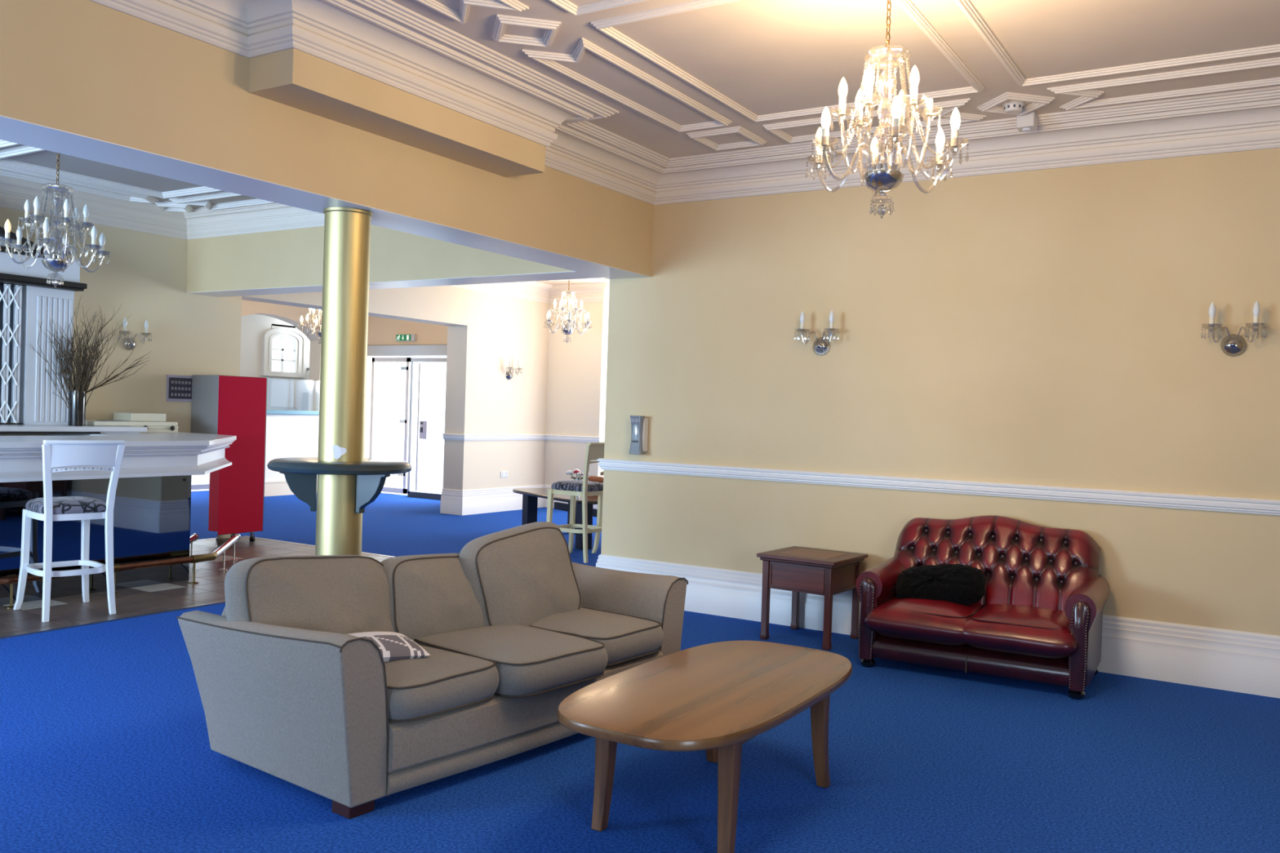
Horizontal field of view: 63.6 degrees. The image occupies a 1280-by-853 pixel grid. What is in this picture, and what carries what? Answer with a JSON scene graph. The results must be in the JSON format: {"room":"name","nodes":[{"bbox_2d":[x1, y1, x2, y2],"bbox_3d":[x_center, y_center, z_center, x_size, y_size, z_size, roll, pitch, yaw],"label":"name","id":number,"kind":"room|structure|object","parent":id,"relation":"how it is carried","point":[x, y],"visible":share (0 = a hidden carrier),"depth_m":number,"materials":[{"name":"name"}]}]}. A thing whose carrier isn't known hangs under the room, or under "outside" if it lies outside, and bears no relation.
{"room":"hotel lounge bar","nodes":[
{"label":"hotel lounge bar","id":0,"kind":"room"},
{"bbox_2d":[0,206,549,538],"bbox_3d":[-5.575,-0.483,8.788,0.354,3.250,15.770,2,1,32],"label":"wall","id":1,"kind":"structure","parent":0,"point":[188,334],"depth_m":10.60,"materials":[{"name":"beige paint"}]},
{"bbox_2d":[123,317,148,350],"bbox_3d":[-4.732,-0.859,9.650,0.150,0.297,0.314,2,1,32],"label":"wall sconce","id":2,"kind":"object","parent":1,"relation":"attached to","point":[129,344],"visible":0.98,"depth_m":9.65,"materials":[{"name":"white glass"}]},
{"bbox_2d":[0,175,324,239],"bbox_3d":[-4.972,-1.911,4.814,4.773,0.250,9.640,2,1,32],"label":"trim","id":3,"kind":"structure","parent":1,"relation":"attached to","point":[201,222],"depth_m":9.47,"materials":[{"name":"beige paint"}]},
{"bbox_2d":[155,200,193,212],"bbox_3d":[-4.375,-2.060,9.683,0.320,0.045,0.300,2,1,-11],"label":"trim","id":4,"kind":"structure","parent":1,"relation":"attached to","point":[162,205],"depth_m":9.59,"materials":[{"name":"white"}]},
{"bbox_2d":[165,374,192,402],"bbox_3d":[-4.487,-0.372,10.195,0.014,0.260,0.410,2,1,32],"label":"price board","id":5,"kind":"object","parent":1,"relation":"attached to","point":[179,388],"visible":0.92,"depth_m":10.13,"materials":[{"name":"plastic"}]},
{"bbox_2d":[500,471,507,477],"bbox_3d":[-1.899,0.668,14.438,0.014,0.086,0.146,2,1,32],"label":"power socket","id":6,"kind":"object","parent":1,"relation":"attached to","point":[503,473],"visible":1,"depth_m":14.43,"materials":[{"name":"white plastic"}]},
{"bbox_2d":[506,358,520,379],"bbox_3d":[-1.773,-0.799,14.416,0.150,0.297,0.314,2,1,32],"label":"wall sconce","id":7,"kind":"object","parent":1,"relation":"attached to","point":[508,375],"visible":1,"depth_m":14.41,"materials":[{"name":"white glass"}]},
{"bbox_2d":[440,484,597,515],"bbox_3d":[-1.409,1.029,14.734,3.066,0.333,0.893,1,1,-30],"label":"baseboard","id":8,"kind":"structure","parent":1,"relation":"attached to","point":[474,501],"depth_m":14.06,"materials":[{"name":"white"}]},
{"bbox_2d":[442,433,604,442],"bbox_3d":[-1.382,0.164,14.724,3.063,0.084,0.890,1,1,-30],"label":"trim","id":9,"kind":"structure","parent":1,"relation":"attached to","point":[446,436],"depth_m":14.68,"materials":[{"name":"white paint"}]},
{"bbox_2d":[450,280,609,303],"bbox_3d":[-1.995,-1.928,13.066,1.120,0.250,6.200,2,1,32],"label":"trim","id":10,"kind":"structure","parent":1,"relation":"attached to","point":[534,291],"depth_m":14.74,"materials":[{"name":"beige paint"}]},
{"bbox_2d":[240,299,395,487],"bbox_3d":[-6.925,-0.614,15.237,1.750,3.250,7.300,2,1,32],"label":"wall","id":11,"kind":"structure","parent":0,"point":[253,326],"depth_m":17.36,"materials":[{"name":"white paint"}]},
{"bbox_2d":[259,324,307,377],"bbox_3d":[-6.157,-1.305,17.802,0.200,0.890,0.920,2,1,32],"label":"window","id":12,"kind":"structure","parent":11,"relation":"in","point":[300,340],"depth_m":17.80,"materials":[{"name":"white wood"}]},
{"bbox_2d":[269,379,298,407],"bbox_3d":[-6.131,-0.568,17.793,0.044,0.460,0.560,2,1,32],"label":"board","id":13,"kind":"object","parent":11,"relation":"attached to","point":[282,393],"visible":1,"depth_m":17.77,"materials":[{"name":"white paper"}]},
{"bbox_2d":[364,315,447,457],"bbox_3d":[-3.256,-0.510,16.218,3.550,3.250,0.120,2,1,32],"label":"wall","id":14,"kind":"structure","parent":0,"point":[381,331],"depth_m":16.63,"materials":[{"name":"beige paint"}]},
{"bbox_2d":[368,357,410,493],"bbox_3d":[-4.058,-0.027,16.713,0.840,2.180,0.040,2,1,32],"label":"door","id":15,"kind":"structure","parent":14,"relation":"in","point":[393,490],"depth_m":16.57,"materials":[{"name":"white wood"}]},
{"bbox_2d":[395,333,416,341],"bbox_3d":[-3.724,-1.413,16.402,0.400,0.110,0.071,2,1,32],"label":"exit sign","id":16,"kind":"object","parent":14,"relation":"attached to","point":[399,337],"visible":1,"depth_m":16.37,"materials":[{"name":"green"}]},
{"bbox_2d":[367,344,447,356],"bbox_3d":[-3.506,-1.203,16.349,2.220,0.175,0.130,2,1,32],"label":"door frame","id":17,"kind":"structure","parent":14,"relation":"attached to","point":[410,350],"depth_m":16.39,"materials":[{"name":"metal"}]},
{"bbox_2d":[407,357,446,499],"bbox_3d":[-3.249,0.029,15.999,0.870,2.180,0.060,2,1,32],"label":"door","id":18,"kind":"structure","parent":14,"relation":"in","point":[421,425],"depth_m":16.13,"materials":[{"name":"white wood"}]},
{"bbox_2d":[544,302,608,484],"bbox_3d":[-0.873,-0.423,15.462,1.300,3.250,0.930,2,1,32],"label":"wall","id":19,"kind":"structure","parent":0,"point":[577,362],"depth_m":14.96,"materials":[{"name":"beige paint"}]},
{"bbox_2d":[546,297,564,324],"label":"chandelier","id":20,"kind":"object","parent":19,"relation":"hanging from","point":[562,302],"depth_m":13.30,"materials":[{"name":"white glass"}]},
{"bbox_2d":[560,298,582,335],"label":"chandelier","id":21,"kind":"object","parent":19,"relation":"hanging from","point":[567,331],"depth_m":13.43,"materials":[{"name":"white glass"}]},
{"bbox_2d":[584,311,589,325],"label":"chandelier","id":22,"kind":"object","parent":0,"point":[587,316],"depth_m":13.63,"materials":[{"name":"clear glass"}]},
{"bbox_2d":[0,493,1279,852],"bbox_3d":[-2.430,1.312,7.430,17.750,0.100,17.200,2,1,32],"label":"floor","id":23,"kind":"structure","parent":0,"point":[105,747],"depth_m":4.17,"materials":[{"name":"blue carpet"}]},
{"bbox_2d":[0,536,391,636],"bbox_3d":[-5.673,1.179,5.669,2.893,0.007,10.385,2,1,32],"label":"floor tiles","id":24,"kind":"structure","parent":23,"relation":"on","point":[70,610],"depth_m":7.33,"materials":[{"name":"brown tile"}]},
{"bbox_2d":[13,440,124,622],"bbox_3d":[-3.751,0.650,6.777,0.584,1.142,0.487,3,1,43],"label":"bar stool","id":25,"kind":"object","parent":24,"relation":"on","point":[48,508],"visible":1,"depth_m":6.67,"materials":[{"name":"wood"}]},
{"bbox_2d":[0,431,236,605],"bbox_3d":[-6.230,0.611,5.450,2.100,1.112,9.420,2,1,32],"label":"bar counter","id":26,"kind":"object","parent":24,"relation":"on","point":[166,501],"depth_m":7.67,"materials":[{"name":"white paint"}]},
{"bbox_2d":[0,424,146,434],"bbox_3d":[-6.969,0.000,5.548,0.720,0.060,8.800,2,1,32],"label":"countertop","id":27,"kind":"structure","parent":26,"relation":"on","point":[4,428],"depth_m":8.54,"materials":[{"name":"white paint"}]},
{"bbox_2d":[0,226,87,425],"bbox_3d":[-7.176,-1.014,5.456,0.404,2.100,8.415,2,1,32],"label":"bar","id":28,"kind":"object","parent":27,"relation":"on","point":[47,295],"visible":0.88,"depth_m":8.71,"materials":[{"name":"white paint"}]},
{"bbox_2d":[0,284,22,424],"bbox_3d":[-5.347,-0.596,8.323,0.044,1.157,0.720,2,1,32],"label":"grille","id":29,"kind":"object","parent":28,"relation":"attached to","point":[6,295],"visible":1,"depth_m":8.53,"materials":[{"name":"metal"}]},
{"bbox_2d":[67,390,86,426],"bbox_3d":[-4.833,-0.158,8.861,0.132,0.300,0.132,2,1,32],"label":"vase","id":30,"kind":"object","parent":27,"relation":"on","point":[77,411],"visible":0.96,"depth_m":8.81,"materials":[{"name":"silver metal"}]},
{"bbox_2d":[29,297,150,408],"bbox_3d":[-4.735,-0.597,8.943,0.981,1.060,0.675,1,1,-34],"label":"bundle","id":31,"kind":"object","parent":30,"relation":"in","point":[82,379],"visible":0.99,"depth_m":8.83,"materials":[{"name":"brown plant"}]},
{"bbox_2d":[0,431,236,448],"bbox_3d":[-6.213,0.076,5.443,2.100,0.042,9.420,2,1,32],"label":"countertop","id":32,"kind":"structure","parent":26,"relation":"on","point":[141,439],"depth_m":7.92,"materials":[{"name":"white paint"}]},
{"bbox_2d":[0,533,240,608],"bbox_3d":[-5.417,1.082,4.971,0.853,0.221,9.439,2,1,27],"label":"rail","id":33,"kind":"object","parent":26,"relation":"attached to","point":[11,580],"visible":0.82,"depth_m":7.71,"materials":[{"name":"orange metal"}]},
{"bbox_2d":[85,412,177,432],"bbox_3d":[-4.669,-0.037,9.400,0.437,0.175,0.810,2,1,32],"label":"boxes","id":34,"kind":"object","parent":26,"relation":"on","point":[154,422],"visible":0.76,"depth_m":9.43,"materials":[{"name":"beige plastic"}]},
{"bbox_2d":[0,535,393,639],"bbox_3d":[-5.657,1.178,5.674,2.915,0.009,10.410,2,1,32],"label":"trim","id":35,"kind":"structure","parent":24,"relation":"attached to","point":[223,602],"depth_m":6.67,"materials":[{"name":"silver metal"}]},
{"bbox_2d":[191,374,267,545],"bbox_3d":[-4.138,0.331,10.370,0.440,1.672,0.553,2,1,32],"label":"cabinet","id":36,"kind":"object","parent":24,"relation":"on","point":[224,405],"visible":0.59,"depth_m":10.22,"materials":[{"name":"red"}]},
{"bbox_2d":[264,409,319,496],"bbox_3d":[-5.447,0.401,15.832,0.200,1.300,1.420,2,1,32],"label":"countertop","id":37,"kind":"structure","parent":23,"relation":"on","point":[289,433],"depth_m":15.79,"materials":[{"name":"white"}]},
{"bbox_2d":[266,409,319,414],"bbox_3d":[-5.427,-0.219,15.823,0.199,0.059,1.420,2,1,32],"label":"countertop","id":38,"kind":"structure","parent":37,"relation":"on","point":[268,411],"depth_m":15.82,"materials":[{"name":"white"}]},
{"bbox_2d":[302,392,308,410],"bbox_3d":[-5.599,0.212,18.311,0.415,1.600,0.670,2,1,32],"label":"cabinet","id":39,"kind":"object","parent":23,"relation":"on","point":[305,395],"visible":0.04,"depth_m":18.08,"materials":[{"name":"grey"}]},
{"bbox_2d":[315,206,372,555],"bbox_3d":[-1.595,0.084,5.518,0.252,2.460,0.252,2,1,32],"label":"column","id":40,"kind":"structure","parent":23,"relation":"on","point":[347,230],"depth_m":5.41,"materials":[{"name":"gold metal"}]},
{"bbox_2d":[266,457,412,513],"bbox_3d":[-1.603,0.318,5.521,0.744,0.272,0.744,2,1,32],"label":"table","id":41,"kind":"object","parent":40,"relation":"attached to","point":[300,473],"visible":0.93,"depth_m":5.41,"materials":[{"name":"grey paint"}]},
{"bbox_2d":[176,521,688,818],"bbox_3d":[-0.702,0.913,4.544,1.063,0.886,2.236,2,1,38],"label":"sofa","id":42,"kind":"object","parent":23,"relation":"on","point":[510,627],"visible":0.91,"depth_m":4.02,"materials":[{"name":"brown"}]},
{"bbox_2d":[224,555,394,634],"bbox_3d":[-1.308,0.743,4.186,0.310,0.454,0.790,2,1,38],"label":"cushion","id":43,"kind":"object","parent":42,"relation":"on","point":[345,594],"depth_m":4.08,"materials":[{"name":"beige fabric"}]},
{"bbox_2d":[347,631,431,662],"bbox_3d":[-1.017,0.861,4.035,0.300,0.088,0.320,1,1,-34],"label":"cushion","id":44,"kind":"object","parent":42,"relation":"on","point":[393,646],"visible":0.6,"depth_m":3.97,"materials":[{"name":"grey fabric"}]},
{"bbox_2d":[381,553,484,641],"bbox_3d":[-0.914,0.788,4.645,0.283,0.426,0.647,2,1,38],"label":"cushion","id":45,"kind":"object","parent":42,"relation":"on","point":[424,597],"depth_m":4.52,"materials":[{"name":"beige fabric"}]},
{"bbox_2d":[382,645,499,719],"bbox_3d":[-0.935,0.983,4.035,0.636,0.193,0.555,2,1,38],"label":"seat cushion","id":46,"kind":"object","parent":42,"relation":"on","point":[452,682],"depth_m":3.87,"materials":[{"name":"beige fabric"}]},
{"bbox_2d":[414,623,608,695],"bbox_3d":[-0.565,0.990,4.450,0.725,0.196,0.623,2,1,38],"label":"seat cushion","id":47,"kind":"object","parent":42,"relation":"on","point":[528,659],"depth_m":4.29,"materials":[{"name":"beige fabric"}]},
{"bbox_2d":[458,521,580,626],"bbox_3d":[-0.567,0.756,4.935,0.298,0.573,0.659,2,1,38],"label":"cushion","id":48,"kind":"object","parent":42,"relation":"on","point":[523,575],"depth_m":4.81,"materials":[{"name":"beige fabric"}]},
{"bbox_2d":[531,607,663,664],"bbox_3d":[-0.272,0.991,4.913,0.664,0.191,0.551,2,1,38],"label":"seat cushion","id":49,"kind":"object","parent":42,"relation":"on","point":[629,635],"depth_m":4.79,"materials":[{"name":"beige fabric"}]},
{"bbox_2d":[512,487,598,550],"bbox_3d":[-0.671,1.004,11.425,1.000,0.520,1.700,1,1,-34],"label":"table","id":50,"kind":"object","parent":23,"relation":"on","point":[530,495],"visible":0.34,"depth_m":11.32,"materials":[{"name":"black wood"}]},
{"bbox_2d":[587,471,603,483],"bbox_3d":[-0.479,0.618,11.561,0.268,0.260,0.250,2,1,1],"label":"wicker basket","id":51,"kind":"object","parent":50,"relation":"on","point":[592,478],"visible":0.17,"depth_m":11.51,"materials":[{"name":"brown wicker"}]},
{"bbox_3d":[-0.710,0.663,11.757,0.070,0.150,0.070,2,1,32],"label":"bud vase","id":52,"kind":"object","parent":50,"relation":"on","visible":0},
{"bbox_2d":[565,468,589,480],"bbox_3d":[-0.712,0.576,11.757,0.196,0.186,0.240,1,1,-37],"label":"bunch","id":53,"kind":"object","parent":52,"relation":"in","point":[576,471],"visible":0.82,"depth_m":11.75,"materials":[{"name":"white plant"}]},
{"bbox_2d":[546,442,604,563],"bbox_3d":[-0.580,0.714,10.062,0.584,1.142,0.487,2,1,34],"label":"bar stool","id":54,"kind":"object","parent":23,"relation":"on","point":[584,488],"visible":0.65,"depth_m":9.88,"materials":[{"name":"wood"}]},
{"bbox_2d":[591,482,603,553],"bbox_3d":[-0.113,0.725,10.363,0.487,1.142,0.584,1,1,-38],"label":"bar stool","id":55,"kind":"object","parent":23,"relation":"on","point":[599,515],"visible":0.04,"depth_m":10.42,"materials":[{"name":"wood"}]},
{"bbox_2d":[556,640,852,852],"bbox_3d":[0.284,1.168,3.805,0.720,0.460,1.472,2,1,31],"label":"coffee table","id":56,"kind":"object","parent":23,"relation":"on","point":[714,698],"visible":1,"depth_m":3.57,"materials":[{"name":"brown wood"}]},
{"bbox_2d":[756,546,867,650],"bbox_3d":[1.118,1.106,6.728,0.540,0.558,0.540,2,1,35],"label":"side table","id":57,"kind":"object","parent":23,"relation":"on","point":[827,573],"visible":0.98,"depth_m":6.59,"materials":[{"name":"brown wood"}]},
{"bbox_2d":[855,515,1110,699],"bbox_3d":[1.977,0.983,5.992,1.307,0.878,0.865,2,1,30],"label":"settee","id":58,"kind":"object","parent":23,"relation":"on","point":[1038,617],"visible":0.89,"depth_m":5.92,"materials":[{"name":"leather"}]},
{"bbox_2d":[864,597,982,645],"bbox_3d":[1.714,1.126,6.063,0.636,0.238,0.730,2,1,30],"label":"seat cushion","id":59,"kind":"object","parent":58,"relation":"on","point":[888,621],"depth_m":5.82,"materials":[{"name":"leather"}]},
{"bbox_2d":[895,564,986,605],"bbox_3d":[1.772,0.945,6.100,0.530,0.279,0.238,2,1,30],"label":"cushion","id":60,"kind":"object","parent":58,"relation":"on","point":[960,584],"visible":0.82,"depth_m":6.02,"materials":[{"name":"black fabric"}]},
{"bbox_2d":[963,603,1079,658],"bbox_3d":[2.163,1.146,5.807,0.636,0.238,0.730,2,1,30],"label":"seat cushion","id":61,"kind":"object","parent":58,"relation":"on","point":[990,630],"depth_m":5.57,"materials":[{"name":"leather"}]},
{"bbox_2d":[0,0,1279,284],"bbox_3d":[-2.402,-2.037,7.257,17.750,0.100,16.500,2,1,32],"label":"ceiling","id":62,"kind":"structure","parent":0,"point":[766,56],"depth_m":5.08,"materials":[{"name":"paint"}]},
{"bbox_2d":[0,139,19,147],"bbox_3d":[-3.941,-1.997,6.064,3.861,0.045,1.731,2,1,32],"label":"trim","id":63,"kind":"structure","parent":62,"relation":"attached to","point":[3,144],"depth_m":7.38,"materials":[{"name":"white"}]},
{"bbox_2d":[4,152,105,271],"bbox_3d":[-3.400,-1.409,6.024,0.533,1.195,0.602,2,1,-18],"label":"chandelier","id":64,"kind":"object","parent":62,"relation":"hanging from","point":[55,263],"visible":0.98,"depth_m":5.98,"materials":[{"name":"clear glass"}]},
{"bbox_2d":[0,164,159,203],"bbox_3d":[-4.830,-2.062,8.779,0.321,0.045,1.605,2,1,32],"label":"trim","id":65,"kind":"structure","parent":62,"relation":"attached to","point":[6,171],"depth_m":8.79,"materials":[{"name":"white paint"}]},
{"bbox_2d":[0,145,223,198],"bbox_3d":[-3.020,-1.988,7.546,3.861,0.045,1.561,2,1,32],"label":"trim","id":66,"kind":"structure","parent":62,"relation":"attached to","point":[24,149],"depth_m":8.53,"materials":[{"name":"white paint"}]},
{"bbox_2d":[168,191,273,210],"bbox_3d":[-2.492,-1.984,8.521,3.994,0.045,0.416,2,1,32],"label":"trim","id":67,"kind":"structure","parent":62,"relation":"attached to","point":[200,199],"depth_m":9.33,"materials":[{"name":"white paint"}]},
{"bbox_2d":[300,307,321,337],"bbox_3d":[-4.287,-1.619,13.947,0.580,1.047,0.654,1,1,-33],"label":"chandelier","id":68,"kind":"object","parent":62,"relation":"hanging from","point":[318,333],"visible":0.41,"depth_m":13.89,"materials":[{"name":"clear glass"}]},
{"bbox_2d":[0,0,653,276],"bbox_3d":[-2.700,-1.554,3.612,0.377,0.785,10.000,2,1,32],"label":"beam","id":69,"kind":"structure","parent":62,"relation":"attached to","point":[86,68],"depth_m":4.69,"materials":[{"name":"beige paint"}]},
{"bbox_2d":[0,115,650,297],"bbox_3d":[-4.739,-1.248,4.876,5.149,0.017,9.998,2,1,32],"label":"soffit","id":70,"kind":"structure","parent":69,"relation":"attached to","point":[11,130],"depth_m":5.28,"materials":[{"name":"white paint"}]},
{"bbox_2d":[186,224,572,292],"bbox_3d":[-2.343,-1.623,9.063,4.773,0.772,0.356,2,1,32],"label":"beam","id":71,"kind":"structure","parent":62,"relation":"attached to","point":[287,258],"depth_m":9.24,"materials":[{"name":"beige paint"}]},
{"bbox_2d":[248,48,545,177],"bbox_3d":[-1.180,-1.720,5.424,0.320,0.405,1.840,2,1,32],"label":"box","id":72,"kind":"object","parent":62,"relation":"attached to","point":[293,77],"visible":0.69,"depth_m":5.13,"materials":[{"name":"beige paint"}]},
{"bbox_2d":[415,0,528,23],"bbox_3d":[-1.077,-1.886,4.072,0.384,0.030,1.594,2,1,32],"label":"trim","id":73,"kind":"structure","parent":62,"relation":"attached to","point":[462,17],"depth_m":4.61,"materials":[{"name":"beige paint"}]},
{"bbox_2d":[491,13,560,47],"bbox_3d":[-0.547,-1.881,4.926,0.297,0.030,0.297,2,1,-13],"label":"trim","id":74,"kind":"structure","parent":62,"relation":"attached to","point":[552,27],"depth_m":4.88,"materials":[{"name":"beige paint"}]},
{"bbox_2d":[548,279,576,280],"bbox_3d":[-1.112,-2.015,13.931,0.677,0.042,0.476,2,1,32],"label":"trim","id":75,"kind":"structure","parent":62,"relation":"attached to","point":[565,279],"depth_m":14.11,"materials":[{"name":"white paint"}]},
{"bbox_2d":[584,278,609,282],"bbox_3d":[-0.105,-1.979,13.658,1.478,0.042,0.876,2,1,32],"label":"trim","id":76,"kind":"structure","parent":62,"relation":"attached to","point":[601,280],"depth_m":14.10,"materials":[{"name":"white paint"}]},
{"bbox_2d":[548,0,648,16],"bbox_3d":[-0.173,-1.851,3.590,1.376,0.028,1.746,2,1,32],"label":"trim","id":77,"kind":"structure","parent":62,"relation":"attached to","point":[569,6],"depth_m":4.57,"materials":[{"name":"beige paint"}]},
{"bbox_2d":[522,37,732,132],"bbox_3d":[-0.016,-1.875,5.779,0.384,0.030,1.594,2,1,32],"label":"trim","id":78,"kind":"structure","parent":62,"relation":"attached to","point":[546,58],"depth_m":5.63,"materials":[{"name":"beige paint"}]},
{"bbox_2d":[686,125,766,151],"bbox_3d":[0.567,-1.869,6.718,0.384,0.030,0.394,2,1,32],"label":"trim","id":79,"kind":"structure","parent":62,"relation":"attached to","point":[699,136],"depth_m":6.66,"materials":[{"name":"beige paint"}]},
{"bbox_2d":[591,0,985,122],"bbox_3d":[0.816,-1.841,5.183,1.376,0.028,1.746,2,1,32],"label":"trim","id":80,"kind":"structure","parent":62,"relation":"attached to","point":[605,25],"depth_m":5.14,"materials":[{"name":"beige paint"}]},
{"bbox_2d":[814,106,831,164],"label":"bulb","id":81,"kind":"object","parent":62,"relation":"hanging from","point":[821,139],"depth_m":3.87,"materials":[{"name":"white glass"}]},
{"bbox_2d":[838,77,847,115],"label":"bulb","id":82,"kind":"object","parent":62,"relation":"hanging from","point":[842,88],"depth_m":3.99,"materials":[{"name":"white glass"}]},
{"bbox_2d":[854,64,874,126],"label":"bulb","id":83,"kind":"object","parent":62,"relation":"hanging from","point":[869,74],"depth_m":3.85,"materials":[{"name":"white glass"}]},
{"bbox_2d":[762,97,986,142],"bbox_3d":[1.400,-1.836,6.241,1.264,0.030,0.384,2,1,32],"label":"trim","id":84,"kind":"structure","parent":62,"relation":"attached to","point":[947,107],"depth_m":6.21,"materials":[{"name":"beige paint"}]},
{"bbox_2d":[885,0,891,51],"label":"chain","id":85,"kind":"object","parent":62,"relation":"hanging from","point":[888,2],"depth_m":3.98,"materials":[{"name":"gold metal"}]},
{"bbox_2d":[890,88,906,137],"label":"bulb","id":86,"kind":"object","parent":62,"relation":"hanging from","point":[899,104],"depth_m":3.71,"materials":[{"name":"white glass"}]},
{"bbox_2d":[909,65,919,105],"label":"bulb","id":87,"kind":"object","parent":62,"relation":"hanging from","point":[914,77],"depth_m":3.83,"materials":[{"name":"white glass"}]},
{"bbox_2d":[924,97,933,116],"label":"bulb","id":88,"kind":"object","parent":62,"relation":"hanging from","point":[929,102],"depth_m":3.97,"materials":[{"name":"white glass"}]},
{"bbox_2d":[935,128,945,165],"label":"bulb","id":89,"kind":"object","parent":62,"relation":"hanging from","point":[940,140],"depth_m":4.10,"materials":[{"name":"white glass"}]},
{"bbox_2d":[950,107,960,147],"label":"bulb","id":90,"kind":"object","parent":62,"relation":"hanging from","point":[955,120],"depth_m":3.82,"materials":[{"name":"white glass"}]},
{"bbox_2d":[1002,99,1025,114],"bbox_3d":[2.103,-1.796,5.811,0.120,0.054,0.120,2,1,32],"label":"smoke detector","id":91,"kind":"object","parent":62,"relation":"attached to","point":[1011,107],"visible":0.98,"depth_m":5.77,"materials":[{"name":"white plastic"}]},
{"bbox_2d":[977,91,1054,115],"bbox_3d":[2.109,-1.808,5.801,0.297,0.030,0.297,2,1,-13],"label":"trim","id":92,"kind":"structure","parent":62,"relation":"attached to","point":[1038,101],"depth_m":5.73,"materials":[{"name":"beige paint"}]},
{"bbox_2d":[1016,110,1037,131],"bbox_3d":[2.250,-1.771,6.002,0.100,0.100,0.100,2,1,32],"label":"sensor","id":93,"kind":"object","parent":62,"relation":"attached to","point":[1028,122],"visible":0.94,"depth_m":5.96,"materials":[{"name":"white plastic"}]},
{"bbox_2d":[954,0,1279,86],"bbox_3d":[2.127,-1.788,4.368,1.376,0.028,1.746,2,1,32],"label":"trim","id":94,"kind":"structure","parent":62,"relation":"attached to","point":[966,6],"depth_m":5.02,"materials":[{"name":"beige paint"}]},
{"bbox_2d":[1047,57,1279,110],"bbox_3d":[2.818,-1.779,5.360,1.264,0.030,0.384,2,1,32],"label":"trim","id":95,"kind":"structure","parent":62,"relation":"attached to","point":[1082,90],"depth_m":5.40,"materials":[{"name":"beige paint"}]},
{"bbox_2d":[600,147,1279,635],"bbox_3d":[2.955,-0.175,6.166,7.377,3.250,0.320,2,1,32],"label":"wall","id":96,"kind":"structure","parent":0,"point":[1046,326],"depth_m":6.50,"materials":[{"name":"beige paint"}]},
{"bbox_2d":[628,415,648,454],"bbox_3d":[-0.011,0.064,7.753,0.111,0.290,0.110,2,1,32],"label":"soap dispenser","id":97,"kind":"object","parent":96,"relation":"attached to","point":[639,424],"visible":1,"depth_m":7.71,"materials":[{"name":"white metal"}]},
{"bbox_2d":[88,0,1279,204],"bbox_3d":[0.355,-1.698,1.716,6.800,0.250,10.000,2,1,32],"label":"trim","id":98,"kind":"structure","parent":96,"relation":"attached to","point":[386,42],"depth_m":5.85,"materials":[{"name":"beige paint"}]},
{"bbox_2d":[800,310,834,355],"bbox_3d":[1.204,-0.632,6.980,0.314,0.297,0.150,2,1,32],"label":"wall sconce","id":99,"kind":"object","parent":96,"relation":"attached to","point":[820,346],"visible":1,"depth_m":7.00,"materials":[{"name":"silver glass"}]},
{"bbox_2d":[595,554,1279,698],"bbox_3d":[2.796,1.279,6.232,7.217,0.333,0.360,2,1,32],"label":"baseboard","id":100,"kind":"structure","parent":96,"relation":"attached to","point":[1214,658],"depth_m":5.99,"materials":[{"name":"white"}]},
{"bbox_2d":[597,458,1279,515],"bbox_3d":[2.825,0.414,6.221,7.215,0.084,0.358,2,1,32],"label":"trim","id":101,"kind":"structure","parent":96,"relation":"attached to","point":[1197,502],"depth_m":6.49,"materials":[{"name":"white paint"}]},
{"bbox_2d":[1208,301,1260,356],"bbox_3d":[3.274,-0.539,5.693,0.314,0.297,0.150,2,1,32],"label":"wall sconce","id":102,"kind":"object","parent":96,"relation":"attached to","point":[1233,344],"visible":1,"depth_m":5.71,"materials":[{"name":"silver glass"}]},
{"label":"outside","id":103,"kind":"structure","parent":0,"visible":0},
{"bbox_2d":[380,442,444,495],"bbox_3d":[-7.811,0.851,28.834,24.500,0.095,16.520,2,1,32],"label":"ground","id":104,"kind":"structure","parent":103,"point":[431,457],"depth_m":23.85,"materials":[{"name":"grey"}]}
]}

